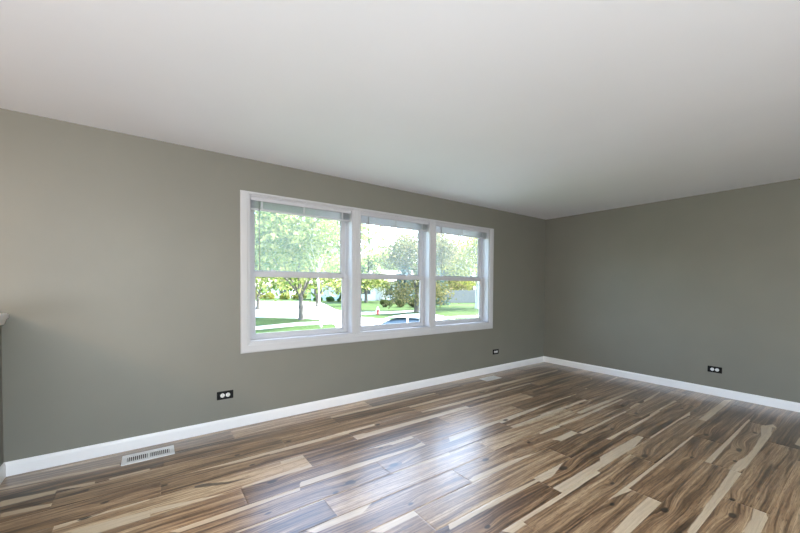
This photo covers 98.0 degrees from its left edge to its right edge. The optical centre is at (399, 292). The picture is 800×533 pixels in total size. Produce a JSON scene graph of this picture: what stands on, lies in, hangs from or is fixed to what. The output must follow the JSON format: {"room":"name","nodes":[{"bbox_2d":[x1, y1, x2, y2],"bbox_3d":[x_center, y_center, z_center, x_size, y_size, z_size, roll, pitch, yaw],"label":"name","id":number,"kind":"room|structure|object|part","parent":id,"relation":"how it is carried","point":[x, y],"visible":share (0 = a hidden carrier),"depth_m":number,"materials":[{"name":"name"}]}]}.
{"room":"empty living room","nodes":[
{"label":"empty living room","id":0,"kind":"room"},
{"bbox_2d":[0,325,3,465],"bbox_3d":[-2.226,0.723,1.627,0.120,1.045,1.600,0,1,-36],"label":"wall","id":1,"kind":"structure","parent":0,"point":[1,395],"depth_m":2.29,"materials":[{"name":"beige paint"}]},
{"bbox_2d":[0,463,5,483],"bbox_3d":[-2.175,1.197,1.676,0.013,0.095,1.600,0,1,-36],"label":"baseboard","id":2,"kind":"structure","parent":1,"relation":"attached to","point":[3,466],"depth_m":2.28,"materials":[{"name":"white paint"}]},
{"bbox_2d":[0,313,8,324],"bbox_3d":[-2.211,0.190,1.602,0.189,0.075,1.635,0,1,-36],"label":"trim","id":3,"kind":"structure","parent":1,"relation":"on","point":[3,316],"depth_m":2.27,"materials":[{"name":"white paint"}]},
{"bbox_2d":[0,108,545,461],"bbox_3d":[-1.550,-0.003,3.183,10.170,2.440,0.170,0,1,-36],"label":"wall","id":4,"kind":"structure","parent":0,"point":[120,252],"depth_m":2.78,"materials":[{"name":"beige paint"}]},
{"bbox_2d":[217,390,232,399],"bbox_3d":[-1.555,0.909,3.092,0.133,0.073,0.010,0,1,-36],"label":"electrical outlet","id":5,"kind":"object","parent":4,"relation":"attached to","point":[228,394],"visible":1,"depth_m":3.09,"materials":[{"name":"black plastic"}]},
{"bbox_2d":[4,356,543,476],"bbox_3d":[-0.077,1.160,4.158,6.316,0.095,0.013,0,1,-36],"label":"baseboard","id":6,"kind":"structure","parent":4,"relation":"attached to","point":[20,466],"depth_m":3.05,"materials":[{"name":"white paint"}]},
{"bbox_2d":[250,194,352,342],"bbox_3d":[-1.000,-0.227,3.573,1.063,1.365,0.164,0,1,-36],"label":"window","id":7,"kind":"structure","parent":4,"relation":"in","point":[346,228],"depth_m":3.67,"materials":[{"name":"white plastic"}]},
{"bbox_3d":[-1.036,-0.536,3.620,1.025,0.725,0.024,0,1,-36],"label":"sash","id":8,"kind":"part","parent":7,"relation":"part of","materials":[{"name":"clear glass"}]},
{"bbox_3d":[-1.019,0.117,3.603,1.025,0.649,0.032,0,1,-36],"label":"sash","id":9,"kind":"part","parent":7,"relation":"part of","materials":[{"name":"clear glass"}]},
{"bbox_2d":[251,196,350,270],"bbox_3d":[-0.969,-0.555,3.526,1.034,0.693,0.062,0,1,-36],"label":"mini blind","id":10,"kind":"object","parent":7,"relation":"attached to","point":[257,203],"visible":0.92,"depth_m":3.47,"materials":[{"name":"white plastic"}]},
{"bbox_3d":[-0.972,-0.786,3.528,1.033,0.017,0.026,0,1,-36],"label":"rail","id":11,"kind":"part","parent":10,"relation":"part of","materials":[{"name":"white plastic"}]},
{"bbox_2d":[352,210,360,333],"bbox_3d":[-0.526,-0.231,3.903,0.093,1.365,0.175,0,1,-36],"label":"trim","id":12,"kind":"structure","parent":4,"relation":"attached to","point":[356,213],"depth_m":3.83,"materials":[{"name":"white paint"}]},
{"bbox_2d":[240,190,493,353],"bbox_3d":[-0.029,-0.198,4.154,3.478,1.477,0.019,0,1,-36],"label":"trim","id":13,"kind":"structure","parent":4,"relation":"attached to","point":[246,346],"depth_m":3.46,"materials":[{"name":"white paint"}]},
{"bbox_2d":[360,211,429,332],"bbox_3d":[-0.079,-0.234,4.235,1.020,1.365,0.164,0,1,-36],"label":"window","id":14,"kind":"structure","parent":4,"relation":"in","point":[423,276],"depth_m":4.47,"materials":[{"name":"white plastic"}]},
{"bbox_3d":[-0.115,-0.544,4.282,0.982,0.725,0.024,0,1,-36],"label":"sash","id":15,"kind":"part","parent":14,"relation":"part of","materials":[{"name":"clear glass"}]},
{"bbox_3d":[-0.097,0.110,4.264,0.982,0.649,0.032,0,1,-36],"label":"sash","id":16,"kind":"part","parent":14,"relation":"part of","materials":[{"name":"clear glass"}]},
{"bbox_2d":[361,212,428,273],"bbox_3d":[-0.047,-0.562,4.187,0.992,0.693,0.062,0,1,-36],"label":"mini blind","id":17,"kind":"object","parent":14,"relation":"attached to","point":[366,218],"visible":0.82,"depth_m":4.14,"materials":[{"name":"white plastic"}]},
{"bbox_3d":[-0.051,-0.793,4.190,0.990,0.017,0.026,0,1,-36],"label":"rail","id":18,"kind":"part","parent":17,"relation":"part of","materials":[{"name":"white plastic"}]},
{"bbox_2d":[429,221,435,327],"bbox_3d":[0.378,-0.238,4.552,0.092,1.365,0.175,0,1,-36],"label":"trim","id":19,"kind":"structure","parent":4,"relation":"attached to","point":[432,224],"depth_m":4.48,"materials":[{"name":"white paint"}]},
{"bbox_2d":[435,222,488,326],"bbox_3d":[0.836,-0.242,4.891,1.048,1.365,0.164,0,1,-36],"label":"window","id":20,"kind":"structure","parent":4,"relation":"in","point":[482,277],"depth_m":5.15,"materials":[{"name":"white plastic"}]},
{"bbox_3d":[0.800,-0.551,4.938,1.010,0.725,0.024,0,1,-36],"label":"sash","id":21,"kind":"part","parent":20,"relation":"part of","materials":[{"name":"clear glass"}]},
{"bbox_3d":[0.818,0.103,4.921,1.010,0.649,0.032,0,1,-36],"label":"sash","id":22,"kind":"part","parent":20,"relation":"part of","materials":[{"name":"clear glass"}]},
{"bbox_2d":[436,223,487,275],"bbox_3d":[0.868,-0.570,4.844,1.019,0.693,0.062,0,1,-36],"label":"mini blind","id":23,"kind":"object","parent":20,"relation":"attached to","point":[440,228],"visible":0.85,"depth_m":4.80,"materials":[{"name":"white plastic"}]},
{"bbox_3d":[0.864,-0.801,4.846,1.018,0.017,0.026,0,1,-36],"label":"rail","id":24,"kind":"part","parent":23,"relation":"part of","materials":[{"name":"white plastic"}]},
{"bbox_2d":[0,0,799,219],"bbox_3d":[0.539,-1.204,0.114,10.340,0.120,7.540,0,1,-36],"label":"ceiling","id":25,"kind":"structure","parent":0,"point":[542,109],"depth_m":2.00,"materials":[{"name":"paint"}]},
{"bbox_2d":[0,362,799,532],"bbox_3d":[0.521,1.295,0.166,10.000,0.001,7.200,0,1,-36],"label":"floor","id":26,"kind":"structure","parent":0,"point":[543,447],"depth_m":2.41,"materials":[{"name":"brown wood"}]},
{"bbox_2d":[121,445,174,465],"bbox_3d":[-1.895,1.223,2.622,0.322,0.006,0.168,0,1,-36],"label":"floor vent","id":27,"kind":"object","parent":26,"relation":"in","point":[164,451],"visible":1,"depth_m":2.61,"materials":[{"name":"white metal"}]},
{"bbox_2d":[128,448,168,460],"bbox_3d":[-1.895,1.223,2.622,0.251,0.004,0.084,0,1,-36],"label":"grille","id":28,"kind":"object","parent":27,"relation":"attached to","point":[163,451],"depth_m":2.62,"materials":[{"name":"white metal"}]},
{"bbox_2d":[480,376,500,380],"bbox_3d":[1.269,1.198,4.872,0.312,0.006,0.140,0,1,-36],"label":"floor vent","id":29,"kind":"object","parent":26,"relation":"in","point":[489,378],"visible":1,"depth_m":4.86,"materials":[{"name":"white metal"}]},
{"bbox_2d":[544,179,799,402],"bbox_3d":[4.710,0.044,3.037,0.170,2.440,7.370,0,1,-36],"label":"wall","id":30,"kind":"structure","parent":0,"point":[674,289],"depth_m":4.39,"materials":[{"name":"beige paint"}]},
{"bbox_2d":[544,356,799,411],"bbox_3d":[4.578,1.215,3.077,0.013,0.095,7.200,0,1,-36],"label":"baseboard","id":31,"kind":"structure","parent":30,"relation":"attached to","point":[767,401],"depth_m":4.39,"materials":[{"name":"white paint"}]},
{"bbox_2d":[707,366,721,373],"bbox_3d":[3.785,0.923,4.181,0.010,0.073,0.133,0,1,-36],"label":"electrical outlet","id":32,"kind":"object","parent":30,"relation":"attached to","point":[714,369],"visible":1,"depth_m":4.18,"materials":[{"name":"black plastic"}]},
{"label":"outside","id":33,"kind":"structure","parent":0,"visible":0},
{"bbox_2d":[256,292,478,332],"bbox_3d":[-15.164,0.753,73.464,170.000,0.200,129.830,0,1,-36],"label":"lawn","id":34,"kind":"structure","parent":33,"point":[454,309],"depth_m":29.95,"materials":[{"name":"green plant"}]},
{"bbox_2d":[263,292,275,298],"bbox_3d":[-20.409,0.412,54.802,1.841,1.340,2.263,1,1,32],"label":"shrub","id":35,"kind":"object","parent":34,"relation":"on","point":[272,296],"visible":0.7,"depth_m":54.31,"materials":[{"name":"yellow plant"}]},
{"bbox_2d":[257,278,295,297],"bbox_3d":[-23.039,-0.846,62.123,8.900,3.560,5.900,0,1,-11],"label":"house","id":36,"kind":"structure","parent":34,"relation":"on","point":[269,284],"depth_m":59.98,"materials":[{"name":"white"}]},
{"bbox_2d":[279,292,289,298],"bbox_3d":[-18.110,0.429,54.778,1.838,1.340,2.275,0,1,-15],"label":"shrub","id":37,"kind":"object","parent":34,"relation":"on","point":[281,296],"visible":0.78,"depth_m":53.99,"materials":[{"name":"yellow plant"}]},
{"bbox_2d":[255,225,316,308],"bbox_3d":[-13.296,-2.986,31.565,10.785,9.354,11.574,1,1,13],"label":"shade tree","id":38,"kind":"object","parent":34,"relation":"on","point":[259,279],"visible":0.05,"depth_m":31.25,"materials":[{"name":"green plant"}]},
{"bbox_2d":[291,293,306,299],"bbox_3d":[-15.914,0.444,54.794,2.263,1.340,1.841,1,1,30],"label":"shrub","id":39,"kind":"object","parent":34,"relation":"on","point":[293,296],"visible":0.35,"depth_m":54.49,"materials":[{"name":"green plant"}]},
{"bbox_2d":[273,253,340,306],"bbox_3d":[-8.938,-2.151,36.384,9.259,7.484,8.628,1,1,9],"label":"shade tree","id":40,"kind":"object","parent":34,"relation":"on","point":[334,281],"visible":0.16,"depth_m":35.17,"materials":[{"name":"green plant"}]},
{"bbox_2d":[272,219,362,326],"bbox_3d":[-4.281,-1.133,18.703,4.344,6.313,4.347,1,1,17],"label":"young tree","id":41,"kind":"object","parent":34,"relation":"on","point":[318,246],"visible":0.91,"depth_m":18.33,"materials":[{"name":"green plant"}]},
{"bbox_3d":[-4.271,-2.535,18.674,4.344,3.510,4.347,1,1,17],"label":"crown","id":42,"kind":"part","parent":41,"relation":"part of","materials":[{"name":"green plant"}]},
{"bbox_2d":[309,279,340,299],"bbox_3d":[-10.967,-0.760,54.908,6.100,3.860,5.900,0,1,-6],"label":"house","id":43,"kind":"structure","parent":34,"relation":"on","point":[325,292],"depth_m":52.38,"materials":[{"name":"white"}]},
{"bbox_3d":[-10.724,0.073,52.422,1.000,2.100,0.070,0,1,-6],"label":"door","id":44,"kind":"part","parent":43,"relation":"part of","materials":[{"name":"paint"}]},
{"bbox_2d":[255,210,396,319],"bbox_3d":[-6.610,-3.464,21.899,12.087,10.808,12.269,0,1,-26],"label":"shade tree","id":45,"kind":"object","parent":34,"relation":"on","point":[269,240],"visible":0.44,"depth_m":20.22,"materials":[{"name":"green plant"}]},
{"bbox_2d":[326,296,333,301],"bbox_3d":[-9.680,0.839,48.408,1.353,0.846,1.768,0,1,3],"label":"shrub","id":46,"kind":"object","parent":34,"relation":"on","point":[330,298],"visible":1,"depth_m":48.08,"materials":[{"name":"green plant"}]},
{"bbox_2d":[339,248,392,301],"bbox_3d":[-4.768,-2.676,47.124,8.357,8.203,8.499,0,1,-31],"label":"shade tree","id":47,"kind":"object","parent":34,"relation":"on","point":[370,283],"visible":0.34,"depth_m":45.64,"materials":[{"name":"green plant"}]},
{"bbox_2d":[380,299,392,306],"bbox_3d":[-1.491,1.083,36.948,1.416,0.928,1.194,0,1,-36],"label":"shrub","id":48,"kind":"object","parent":34,"relation":"on","point":[382,301],"visible":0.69,"depth_m":36.76,"materials":[{"name":"green plant"}]},
{"bbox_2d":[361,270,415,300],"bbox_3d":[-2.584,-1.220,55.743,9.300,4.860,6.900,0,1,-6],"label":"house","id":49,"kind":"structure","parent":34,"relation":"on","point":[372,296],"depth_m":52.65,"materials":[{"name":"white"}]},
{"bbox_3d":[-3.191,0.120,52.681,1.000,2.100,0.070,0,1,-6],"label":"door","id":50,"kind":"part","parent":49,"relation":"part of","materials":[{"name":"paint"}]},
{"bbox_2d":[374,244,412,269],"bbox_3d":[-1.260,-4.545,71.622,8.956,12.061,9.780,0,1,-21],"label":"tree","id":51,"kind":"object","parent":34,"relation":"on","point":[394,268],"visible":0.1,"depth_m":69.64,"materials":[{"name":"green plant"}]},
{"bbox_2d":[395,299,405,306],"bbox_3d":[0.019,1.058,36.975,1.293,1.005,1.534,0,1,-9],"label":"shrub","id":52,"kind":"object","parent":34,"relation":"on","point":[395,299],"visible":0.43,"depth_m":36.53,"materials":[{"name":"green plant"}]},
{"bbox_2d":[389,265,414,302],"bbox_3d":[0.382,-1.636,46.103,4.495,6.672,4.353,-1,2,-40],"label":"spruce tree","id":53,"kind":"object","parent":34,"relation":"on","point":[404,272],"visible":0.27,"depth_m":45.71,"materials":[{"name":"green plant"}]},
{"bbox_2d":[408,298,414,306],"bbox_3d":[1.466,1.029,37.103,1.651,1.082,1.392,1,1,18],"label":"shrub","id":54,"kind":"object","parent":34,"relation":"on","point":[411,304],"visible":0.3,"depth_m":36.91,"materials":[{"name":"green plant"}]},
{"bbox_2d":[410,259,418,281],"bbox_3d":[5.047,-4.495,92.039,8.987,11.083,8.230,0,1,-28],"label":"tree","id":55,"kind":"object","parent":34,"relation":"on","point":[416,259],"visible":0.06,"depth_m":89.95,"materials":[{"name":"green plant"}]},
{"bbox_2d":[365,227,471,311],"bbox_3d":[1.726,-2.365,30.050,8.803,8.385,8.048,1,1,12],"label":"shade tree","id":56,"kind":"object","parent":34,"relation":"on","point":[403,248],"visible":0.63,"depth_m":29.04,"materials":[{"name":"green plant"}]},
{"bbox_2d":[436,263,452,305],"bbox_3d":[4.207,-1.527,42.156,4.353,6.672,4.495,0,1,-25],"label":"spruce tree","id":57,"kind":"object","parent":34,"relation":"on","point":[441,281],"visible":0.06,"depth_m":41.95,"materials":[{"name":"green plant"}]},
{"bbox_2d":[415,242,474,289],"bbox_3d":[7.471,-3.836,56.304,10.862,10.263,10.520,1,2,40],"label":"shade tree","id":58,"kind":"object","parent":34,"relation":"on","point":[443,271],"visible":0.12,"depth_m":54.93,"materials":[{"name":"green plant"}]},
{"bbox_2d":[437,236,478,308],"bbox_3d":[8.351,-3.514,35.806,10.598,10.535,11.666,0,1,-9],"label":"shade tree","id":59,"kind":"object","parent":34,"relation":"on","point":[471,245],"visible":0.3,"depth_m":34.24,"materials":[{"name":"green plant"}]},
{"bbox_2d":[444,289,474,302],"bbox_3d":[7.700,0.499,46.596,5.579,1.950,0.120,0,1,-21],"label":"fence","id":60,"kind":"object","parent":34,"relation":"on","point":[469,296],"visible":0.66,"depth_m":46.82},
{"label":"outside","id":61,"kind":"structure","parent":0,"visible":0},
{"bbox_2d":[361,310,413,314],"bbox_3d":[-0.790,1.683,29.574,6.789,0.075,2.409,0,1,-28],"label":"driveway","id":62,"kind":"structure","parent":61,"point":[382,312],"depth_m":29.23,"materials":[{"name":"concrete"}]},
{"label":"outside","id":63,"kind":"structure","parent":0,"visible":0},
{"bbox_2d":[256,322,331,329],"bbox_3d":[-8.103,1.881,17.580,1.896,0.080,10.844,2,2,43],"label":"garden path","id":64,"kind":"structure","parent":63,"point":[297,323],"depth_m":19.81,"materials":[{"name":"concrete"}]},
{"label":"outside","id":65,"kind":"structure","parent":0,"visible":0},
{"bbox_2d":[447,315,478,317],"bbox_3d":[8.377,1.781,27.846,19.164,0.080,1.122,0,1,-28],"label":"sidewalk","id":66,"kind":"structure","parent":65,"point":[471,315],"depth_m":25.83,"materials":[{"name":"concrete"}]},
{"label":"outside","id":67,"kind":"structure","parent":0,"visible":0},
{"bbox_2d":[256,301,387,327],"bbox_3d":[-11.214,1.511,34.470,61.290,0.070,36.928,1,1,30],"label":"street","id":68,"kind":"structure","parent":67,"point":[268,309],"depth_m":28.75,"materials":[{"name":"grey asphalt"}]},
{"bbox_2d":[374,314,453,324],"bbox_3d":[0.818,1.357,9.615,4.589,1.485,2.140,1,1,26],"label":"car","id":69,"kind":"object","parent":68,"relation":"on","point":[407,318],"visible":0.14,"depth_m":9.42,"materials":[{"name":"silver metal"}]},
{"bbox_3d":[0.596,0.946,9.718,3.000,0.660,1.520,1,1,26],"label":"cabin glass","id":70,"kind":"part","parent":69,"relation":"part of","materials":[{"name":"blue glass"}]},
{"bbox_3d":[0.450,0.680,9.785,1.670,0.165,1.200,1,1,26],"label":"roof panel","id":71,"kind":"part","parent":69,"relation":"part of","materials":[{"name":"silver metal"}]}
]}

